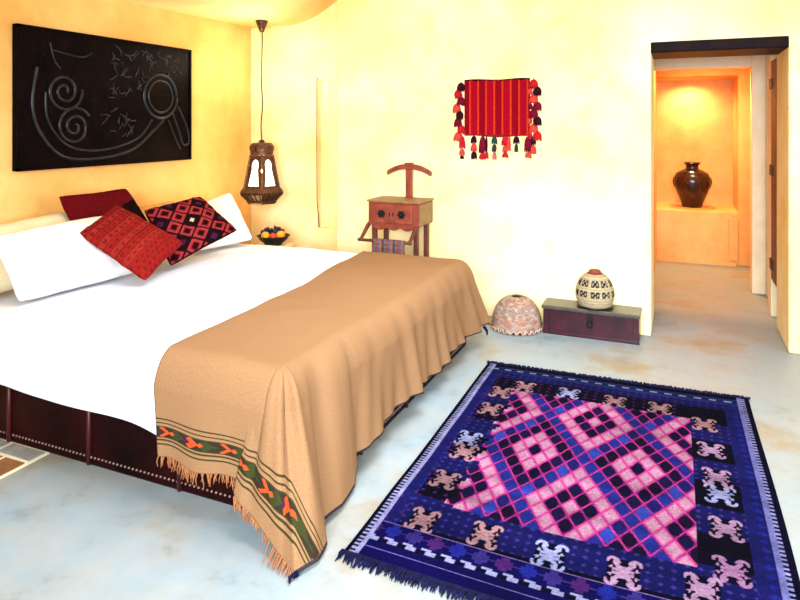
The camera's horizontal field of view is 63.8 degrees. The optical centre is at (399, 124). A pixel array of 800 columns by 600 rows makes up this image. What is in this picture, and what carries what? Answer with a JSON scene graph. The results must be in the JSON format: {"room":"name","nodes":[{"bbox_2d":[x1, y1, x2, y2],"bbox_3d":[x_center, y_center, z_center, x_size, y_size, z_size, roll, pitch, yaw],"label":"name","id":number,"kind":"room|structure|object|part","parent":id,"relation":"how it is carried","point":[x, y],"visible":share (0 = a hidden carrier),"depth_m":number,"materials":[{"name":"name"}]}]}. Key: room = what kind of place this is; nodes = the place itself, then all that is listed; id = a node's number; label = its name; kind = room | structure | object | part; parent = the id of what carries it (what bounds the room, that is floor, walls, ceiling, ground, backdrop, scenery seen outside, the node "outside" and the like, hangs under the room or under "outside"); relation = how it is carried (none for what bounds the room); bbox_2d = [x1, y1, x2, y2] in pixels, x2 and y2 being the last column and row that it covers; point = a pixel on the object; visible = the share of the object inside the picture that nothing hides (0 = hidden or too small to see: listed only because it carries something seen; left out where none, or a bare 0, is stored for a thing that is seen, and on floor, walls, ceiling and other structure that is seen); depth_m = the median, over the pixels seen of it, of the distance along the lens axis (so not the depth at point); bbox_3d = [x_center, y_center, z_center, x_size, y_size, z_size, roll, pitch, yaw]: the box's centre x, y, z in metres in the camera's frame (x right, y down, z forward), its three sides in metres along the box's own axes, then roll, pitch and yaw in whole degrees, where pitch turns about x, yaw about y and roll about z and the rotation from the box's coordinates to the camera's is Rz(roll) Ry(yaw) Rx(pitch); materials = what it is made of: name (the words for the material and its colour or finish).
{"room":"bedroom","nodes":[
{"label":"bedroom","id":0,"kind":"room"},
{"bbox_2d":[0,0,250,243],"bbox_3d":[-2.795,-0.150,3.451,0.300,3.300,7.100,0,0,24],"label":"wall","id":1,"kind":"structure","parent":0,"point":[221,51],"depth_m":5.11,"materials":[{"name":"paint"}]},
{"bbox_2d":[12,23,191,171],"bbox_3d":[-2.071,-0.170,4.677,0.050,0.916,1.545,0,0,24],"label":"carved panel","id":2,"kind":"object","parent":1,"relation":"attached to","point":[79,99],"visible":1,"depth_m":4.49,"materials":[{"name":"black wood"}]},
{"bbox_2d":[126,0,336,27],"bbox_3d":[0.566,-1.365,1.728,7.340,0.870,6.620,0,0,24],"label":"ceiling","id":3,"kind":"structure","parent":0,"point":[244,13],"depth_m":5.41,"materials":[{"name":"paint"}]},
{"bbox_2d":[240,20,282,204],"bbox_3d":[-1.233,-0.117,5.738,0.428,1.630,0.392,0,0,24],"label":"lantern","id":4,"kind":"object","parent":3,"relation":"hanging from","point":[261,184],"visible":1,"depth_m":5.64,"materials":[{"name":"brown metal"}]},
{"bbox_3d":[-1.341,0.416,5.641,0.077,0.298,0.016,0,0,-42],"label":"corner post","id":5,"kind":"part","parent":4,"relation":"part of","materials":[{"name":"brown metal"}]},
{"bbox_3d":[-1.271,0.416,5.622,0.176,0.296,0.060,0,0,18],"label":"panel","id":6,"kind":"part","parent":4,"relation":"part of","materials":[{"name":"white glass"}]},
{"bbox_3d":[-1.268,0.413,5.629,0.129,0.272,0.049,0,0,18],"label":"glass pane","id":7,"kind":"part","parent":4,"relation":"part of","materials":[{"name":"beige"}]},
{"bbox_3d":[-1.233,0.200,5.738,0.224,0.137,0.224,0,0,24],"label":"crown","id":8,"kind":"part","parent":4,"relation":"part of","materials":[{"name":"brown metal"}]},
{"bbox_3d":[-1.233,-0.343,5.738,0.023,0.975,0.020,0,0,24],"label":"cord","id":9,"kind":"part","parent":4,"relation":"part of","materials":[{"name":"brown"}]},
{"bbox_3d":[-1.203,0.416,5.596,0.016,0.298,0.077,0,0,-12],"label":"corner post","id":10,"kind":"part","parent":4,"relation":"part of","materials":[{"name":"brown metal"}]},
{"bbox_3d":[-1.156,0.413,5.653,0.129,0.272,0.049,0,0,-42],"label":"glass pane","id":11,"kind":"part","parent":4,"relation":"part of","materials":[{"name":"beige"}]},
{"bbox_3d":[-1.151,0.416,5.647,0.176,0.296,0.060,0,0,-42],"label":"panel","id":12,"kind":"part","parent":4,"relation":"part of","materials":[{"name":"white glass"}]},
{"bbox_3d":[-1.095,0.416,5.694,0.077,0.298,0.016,0,0,18],"label":"corner post","id":13,"kind":"part","parent":4,"relation":"part of","materials":[{"name":"brown metal"}]},
{"bbox_2d":[251,1,336,250],"bbox_3d":[-0.890,-0.150,6.113,1.070,3.300,0.300,0,0,24],"label":"wall","id":14,"kind":"structure","parent":0,"point":[293,57],"depth_m":5.97,"materials":[{"name":"yellow paint"}]},
{"bbox_2d":[316,77,319,227],"bbox_3d":[-0.752,0.251,5.882,0.036,1.378,0.008,0,0,24],"label":"string","id":15,"kind":"object","parent":14,"relation":"hanging from","point":[316,77],"visible":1,"depth_m":5.88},
{"bbox_2d":[0,260,799,599],"bbox_3d":[1.253,1.575,3.381,7.800,0.150,10.800,0,0,24],"label":"floor","id":16,"kind":"structure","parent":0,"point":[71,529],"depth_m":2.64,"materials":[{"name":"grey stone"}]},
{"bbox_2d":[0,439,44,475],"bbox_3d":[-1.872,1.497,2.911,0.445,0.006,0.245,0,0,24],"label":"rug","id":17,"kind":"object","parent":16,"relation":"on","point":[15,450],"depth_m":2.92,"materials":[{"name":"fabric"}]},
{"bbox_2d":[0,438,49,478],"bbox_3d":[-2.094,1.504,3.005,0.962,0.013,0.270,0,0,24],"label":"trim","id":18,"kind":"structure","parent":16,"relation":"on","point":[45,453],"depth_m":2.89,"materials":[{"name":"beige paint"}]},
{"bbox_2d":[0,337,465,508],"bbox_3d":[-1.065,1.235,3.863,2.405,0.530,2.165,0,0,24],"label":"bed","id":19,"kind":"object","parent":16,"relation":"on","point":[118,445],"visible":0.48,"depth_m":2.82,"materials":[{"name":"brown wood"}]},
{"bbox_2d":[0,243,357,434],"bbox_3d":[-1.052,1.110,3.869,2.386,0.373,2.325,0,0,24],"label":"sheet","id":20,"kind":"object","parent":19,"relation":"on","point":[100,347],"visible":0.44,"depth_m":3.09,"materials":[{"name":"white fabric"}]},
{"bbox_2d":[0,259,12,292],"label":"pillow","id":21,"kind":"object","parent":20,"relation":"on","point":[5,282],"depth_m":3.45,"materials":[{"name":"beige fabric"}]},
{"bbox_2d":[0,212,69,234],"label":"pillow","id":22,"kind":"object","parent":20,"relation":"on","point":[22,225],"depth_m":3.81,"materials":[{"name":"beige fabric"}]},
{"bbox_2d":[0,216,131,300],"bbox_3d":[-1.895,0.742,3.687,0.361,0.344,0.795,0,0,27],"label":"pillow","id":23,"kind":"object","parent":20,"relation":"on","point":[42,261],"visible":0.78,"depth_m":3.51,"materials":[{"name":"white fabric"}]},
{"bbox_2d":[59,189,147,220],"bbox_3d":[-1.901,0.638,4.270,0.249,0.392,0.650,0,0,24],"label":"cushion","id":24,"kind":"object","parent":20,"relation":"on","point":[80,206],"visible":0.4,"depth_m":4.15,"materials":[{"name":"fabric"}]},
{"bbox_2d":[80,205,182,279],"bbox_3d":[-1.615,0.699,3.895,0.448,0.382,0.397,0,0,5],"label":"cushion","id":25,"kind":"object","parent":20,"relation":"on","point":[135,243],"visible":1,"depth_m":3.80,"materials":[{"name":"fabric"}]},
{"bbox_2d":[139,201,173,221],"bbox_3d":[-1.783,0.743,4.734,0.225,0.304,0.519,0,0,24],"label":"cushion","id":26,"kind":"object","parent":20,"relation":"on","point":[170,202],"visible":0.05,"depth_m":4.75,"materials":[{"name":"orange fabric"}]},
{"bbox_2d":[144,197,235,265],"bbox_3d":[-1.428,0.697,4.378,0.325,0.382,0.566,0,0,31],"label":"cushion","id":27,"kind":"object","parent":20,"relation":"on","point":[193,221],"visible":0.9,"depth_m":4.30,"materials":[{"name":"fabric"}]},
{"bbox_2d":[201,193,252,249],"bbox_3d":[-1.431,0.738,4.978,0.423,0.343,0.687,0,0,33],"label":"pillow","id":28,"kind":"object","parent":20,"relation":"on","point":[225,205],"visible":0.41,"depth_m":5.01,"materials":[{"name":"white fabric"}]},
{"bbox_2d":[154,251,491,583],"bbox_3d":[-0.263,1.204,3.464,0.986,0.591,2.592,0,0,24],"label":"blanket","id":29,"kind":"object","parent":19,"relation":"on","point":[281,397],"visible":1,"depth_m":2.58,"materials":[{"name":"fabric"}]},
{"bbox_2d":[256,242,293,246],"bbox_3d":[-1.108,1.268,5.575,0.260,0.465,0.280,0,0,24],"label":"bedside table","id":30,"kind":"object","parent":16,"relation":"on","point":[287,244],"visible":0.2,"depth_m":5.60,"materials":[{"name":"yellow paint"}]},
{"bbox_2d":[256,233,289,245],"bbox_3d":[-1.094,0.994,5.558,0.290,0.083,0.290,0,0,24],"label":"fruit bowl","id":31,"kind":"object","parent":30,"relation":"on","point":[267,241],"visible":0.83,"depth_m":5.47,"materials":[{"name":"black metal"}]},
{"bbox_2d":[261,231,269,237],"bbox_3d":[-1.155,0.948,5.515,0.072,0.073,0.071,0,0,24],"label":"orange","id":32,"kind":"object","parent":31,"relation":"in","point":[265,234],"visible":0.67,"depth_m":5.49,"materials":[{"name":"orange food"}]},
{"bbox_2d":[260,225,284,234],"bbox_3d":[-1.112,0.915,5.603,0.210,0.113,0.100,0,0,-10],"label":"grape bunch","id":33,"kind":"object","parent":31,"relation":"in","point":[275,229],"visible":0.66,"depth_m":5.59,"materials":[{"name":"purple food"}]},
{"bbox_2d":[269,233,276,237],"bbox_3d":[-1.085,0.953,5.500,0.064,0.066,0.063,0,0,24],"label":"apple","id":34,"kind":"object","parent":31,"relation":"in","point":[272,235],"visible":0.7,"depth_m":5.48,"materials":[{"name":"red food"}]},
{"bbox_2d":[276,231,284,237],"bbox_3d":[-1.027,0.944,5.540,0.076,0.077,0.075,0,0,24],"label":"orange","id":35,"kind":"object","parent":31,"relation":"in","point":[279,233],"visible":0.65,"depth_m":5.51,"materials":[{"name":"orange food"}]},
{"bbox_2d":[358,162,433,256],"bbox_3d":[-0.029,0.902,5.083,0.472,1.195,0.430,0,0,24],"label":"stand","id":36,"kind":"object","parent":16,"relation":"on","point":[408,213],"visible":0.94,"depth_m":5.03,"materials":[{"name":"red wood"}]},
{"bbox_3d":[-0.275,0.833,5.050,0.037,0.134,0.172,0,0,24],"label":"rail arm","id":37,"kind":"part","parent":36,"relation":"part of","materials":[{"name":"red wood"}]},
{"bbox_3d":[-0.200,1.142,5.112,0.035,0.716,0.035,0,0,24],"label":"leg","id":38,"kind":"part","parent":36,"relation":"part of","materials":[{"name":"red wood"}]},
{"bbox_3d":[-0.118,0.888,4.904,0.450,0.024,0.024,0,0,24],"label":"rail","id":39,"kind":"part","parent":36,"relation":"part of","materials":[{"name":"red wood"}]},
{"bbox_3d":[-0.114,1.142,5.309,0.035,0.716,0.035,0,0,24],"label":"leg","id":40,"kind":"part","parent":36,"relation":"part of","materials":[{"name":"red wood"}]},
{"bbox_2d":[372,238,404,254],"bbox_3d":[-0.084,0.965,4.889,0.264,0.190,0.044,0,0,24],"label":"folded cloth","id":41,"kind":"object","parent":36,"relation":"hanging from","point":[379,245],"visible":0.63,"depth_m":4.87,"materials":[{"name":"multicoloured fabric"}]},
{"bbox_3d":[-0.062,0.693,5.009,0.350,0.145,0.024,0,0,24],"label":"drawer","id":42,"kind":"part","parent":36,"relation":"part of","materials":[{"name":"red wood"}]},
{"bbox_3d":[0.074,0.460,5.208,0.052,0.270,0.030,0,0,24],"label":"post","id":43,"kind":"part","parent":36,"relation":"part of","materials":[{"name":"red wood"}]},
{"bbox_3d":[0.101,0.833,4.886,0.037,0.134,0.172,0,0,24],"label":"rail arm","id":44,"kind":"part","parent":36,"relation":"part of","materials":[{"name":"red wood"}]},
{"bbox_3d":[0.126,1.142,4.970,0.035,0.716,0.035,0,0,24],"label":"leg","id":45,"kind":"part","parent":36,"relation":"part of","materials":[{"name":"red wood"}]},
{"bbox_3d":[0.211,1.142,5.167,0.035,0.716,0.035,0,0,24],"label":"leg","id":46,"kind":"part","parent":36,"relation":"part of","materials":[{"name":"red wood"}]},
{"bbox_2d":[491,294,542,335],"bbox_3d":[0.862,1.378,4.751,0.379,0.240,0.381,0,0,24],"label":"basket","id":47,"kind":"object","parent":16,"relation":"on","point":[515,314],"visible":0.98,"depth_m":4.62,"materials":[{"name":"wicker"}]},
{"bbox_2d":[335,360,799,599],"bbox_3d":[0.843,1.491,2.853,1.505,0.017,2.100,0,0,24],"label":"rug","id":48,"kind":"object","parent":16,"relation":"on","point":[538,484],"visible":1,"depth_m":2.55,"materials":[{"name":"blue fabric"}]},
{"bbox_2d":[542,297,641,344],"bbox_3d":[1.369,1.397,4.600,0.670,0.205,0.221,0,0,24],"label":"chest","id":49,"kind":"object","parent":16,"relation":"on","point":[620,324],"visible":1,"depth_m":4.51,"materials":[{"name":"brown wood"}]},
{"bbox_3d":[1.370,1.308,4.603,0.670,0.027,0.215,0,0,24],"label":"lid","id":50,"kind":"part","parent":49,"relation":"part of","materials":[{"name":"brown wood"}]},
{"bbox_2d":[576,269,614,310],"bbox_3d":[1.391,1.163,4.588,0.267,0.263,0.267,0,0,24],"label":"basket","id":51,"kind":"object","parent":49,"relation":"on","point":[594,289],"visible":1,"depth_m":4.49,"materials":[{"name":"beige wicker"}]},
{"bbox_3d":[1.391,1.043,4.588,0.088,0.024,0.088,0,0,24],"label":"lid knob","id":52,"kind":"part","parent":51,"relation":"part of","materials":[{"name":"red"}]},
{"bbox_2d":[337,0,799,353],"bbox_3d":[2.373,-0.150,4.616,6.130,3.300,0.580,0,0,24],"label":"wall","id":53,"kind":"structure","parent":0,"point":[531,228],"depth_m":4.86,"materials":[{"name":"yellow paint"}]},
{"bbox_2d":[453,78,541,159],"bbox_3d":[0.741,-0.044,4.981,0.710,0.634,0.050,0,0,24],"label":"wall hanging","id":54,"kind":"object","parent":53,"relation":"attached to","point":[500,107],"depth_m":4.99,"materials":[{"name":"fabric"}]},
{"bbox_3d":[0.750,-0.133,4.996,0.520,0.456,0.014,0,0,24],"label":"woven panel","id":55,"kind":"part","parent":54,"relation":"part of","materials":[{"name":"fabric"}]},
{"bbox_2d":[651,36,788,58],"bbox_3d":[2.267,-0.550,4.622,0.863,0.077,0.494,0,0,24],"label":"trim","id":56,"kind":"structure","parent":53,"relation":"attached to","point":[775,45],"depth_m":4.45,"materials":[{"name":"brown wood"}]},
{"bbox_2d":[654,71,656,272],"bbox_3d":[2.267,0.200,6.195,0.315,2.600,2.230,0,0,24],"label":"wall","id":57,"kind":"structure","parent":0,"point":[655,72],"depth_m":6.80,"materials":[{"name":"paint"}]},
{"bbox_2d":[657,68,749,266],"bbox_3d":[3.405,0.200,7.325,1.500,2.600,0.750,0,0,24],"label":"wall","id":58,"kind":"structure","parent":0,"point":[702,233],"depth_m":6.96,"materials":[{"name":"paint"}]},
{"bbox_2d":[673,162,711,207],"bbox_3d":[3.338,0.681,7.348,0.412,0.510,0.392,0,0,24],"label":"vase","id":59,"kind":"object","parent":58,"relation":"on","point":[692,184],"visible":1,"depth_m":7.23,"materials":[{"name":"brown ceramic"}]},
{"bbox_2d":[657,80,732,204],"bbox_3d":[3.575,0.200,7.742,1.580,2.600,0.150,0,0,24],"label":"niche","id":60,"kind":"object","parent":58,"relation":"in","point":[695,118],"visible":0.14,"depth_m":7.68,"materials":[{"name":"paint"}]},
{"bbox_2d":[657,256,735,265],"bbox_3d":[3.210,1.480,6.985,0.785,0.040,0.028,0,0,24],"label":"trim","id":61,"kind":"structure","parent":58,"relation":"attached to","point":[724,263],"depth_m":6.97,"materials":[{"name":"paint"}]},
{"bbox_2d":[729,219,737,260],"bbox_3d":[3.548,1.220,6.840,0.090,0.440,0.025,0,0,24],"label":"trim","id":62,"kind":"structure","parent":58,"relation":"attached to","point":[733,223],"depth_m":6.83,"materials":[{"name":"paint"}]},
{"bbox_2d":[654,55,765,294],"bbox_3d":[2.836,0.200,5.936,0.935,2.600,0.170,0,0,24],"label":"wall","id":63,"kind":"structure","parent":0,"point":[756,63],"depth_m":5.71,"materials":[{"name":"beige paint"}]},
{"bbox_2d":[766,55,770,296],"bbox_3d":[3.383,0.200,5.709,0.250,2.600,2.230,0,0,24],"label":"wall","id":64,"kind":"structure","parent":0,"point":[767,56],"depth_m":5.59,"materials":[{"name":"beige paint"}]},
{"bbox_2d":[768,55,776,316],"bbox_3d":[2.961,0.475,5.108,0.045,2.050,0.170,0,0,24],"label":"trim","id":65,"kind":"structure","parent":64,"relation":"attached to","point":[772,289],"depth_m":5.12,"materials":[{"name":"beige paint"}]},
{"bbox_2d":[769,58,776,286],"bbox_3d":[2.865,0.350,4.904,0.052,1.700,0.300,0,0,24],"label":"shutter","id":66,"kind":"object","parent":64,"relation":"attached to","point":[773,81],"visible":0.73,"depth_m":4.90,"materials":[{"name":"red wood"}]}
]}

